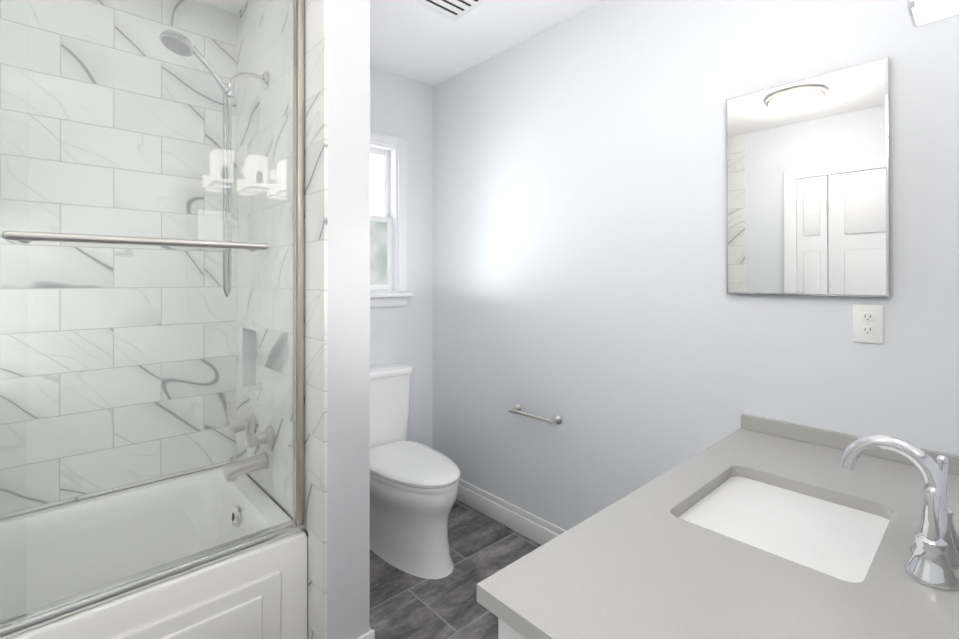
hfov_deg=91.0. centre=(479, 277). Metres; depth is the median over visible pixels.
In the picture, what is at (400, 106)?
wall
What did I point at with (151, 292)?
shower door
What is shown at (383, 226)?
window
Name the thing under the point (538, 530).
baseboard
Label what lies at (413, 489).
toilet
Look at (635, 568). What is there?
countertop
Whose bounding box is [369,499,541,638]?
floor
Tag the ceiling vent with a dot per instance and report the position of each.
(454, 10)
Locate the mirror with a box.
[726,57,889,296]
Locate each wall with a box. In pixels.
[303,0,369,638]
[370,66,431,447]
[432,0,958,530]
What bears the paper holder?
attached to the wall at (578, 230)
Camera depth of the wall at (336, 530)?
1.57 m
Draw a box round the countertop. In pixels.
[477,426,958,638]
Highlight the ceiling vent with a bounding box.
[412,0,486,20]
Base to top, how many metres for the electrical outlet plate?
0.116 m
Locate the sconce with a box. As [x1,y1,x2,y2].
[907,0,958,27]
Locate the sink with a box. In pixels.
[681,470,888,581]
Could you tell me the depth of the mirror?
1.53 m
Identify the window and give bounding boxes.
[370,131,412,307]
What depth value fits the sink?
1.10 m
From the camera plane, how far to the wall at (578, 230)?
1.97 m
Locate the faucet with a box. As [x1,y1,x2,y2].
[837,432,958,597]
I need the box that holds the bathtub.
[7,531,307,638]
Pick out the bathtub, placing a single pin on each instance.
(259, 592)
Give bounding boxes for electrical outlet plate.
[853,304,882,343]
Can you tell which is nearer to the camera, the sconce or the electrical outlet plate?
the sconce
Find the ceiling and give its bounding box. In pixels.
[370,0,604,86]
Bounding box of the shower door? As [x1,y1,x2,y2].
[0,0,304,638]
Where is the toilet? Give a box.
[370,363,459,578]
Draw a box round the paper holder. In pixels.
[508,404,561,423]
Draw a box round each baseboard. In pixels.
[357,629,374,638]
[456,479,565,544]
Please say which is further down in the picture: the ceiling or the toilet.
the toilet

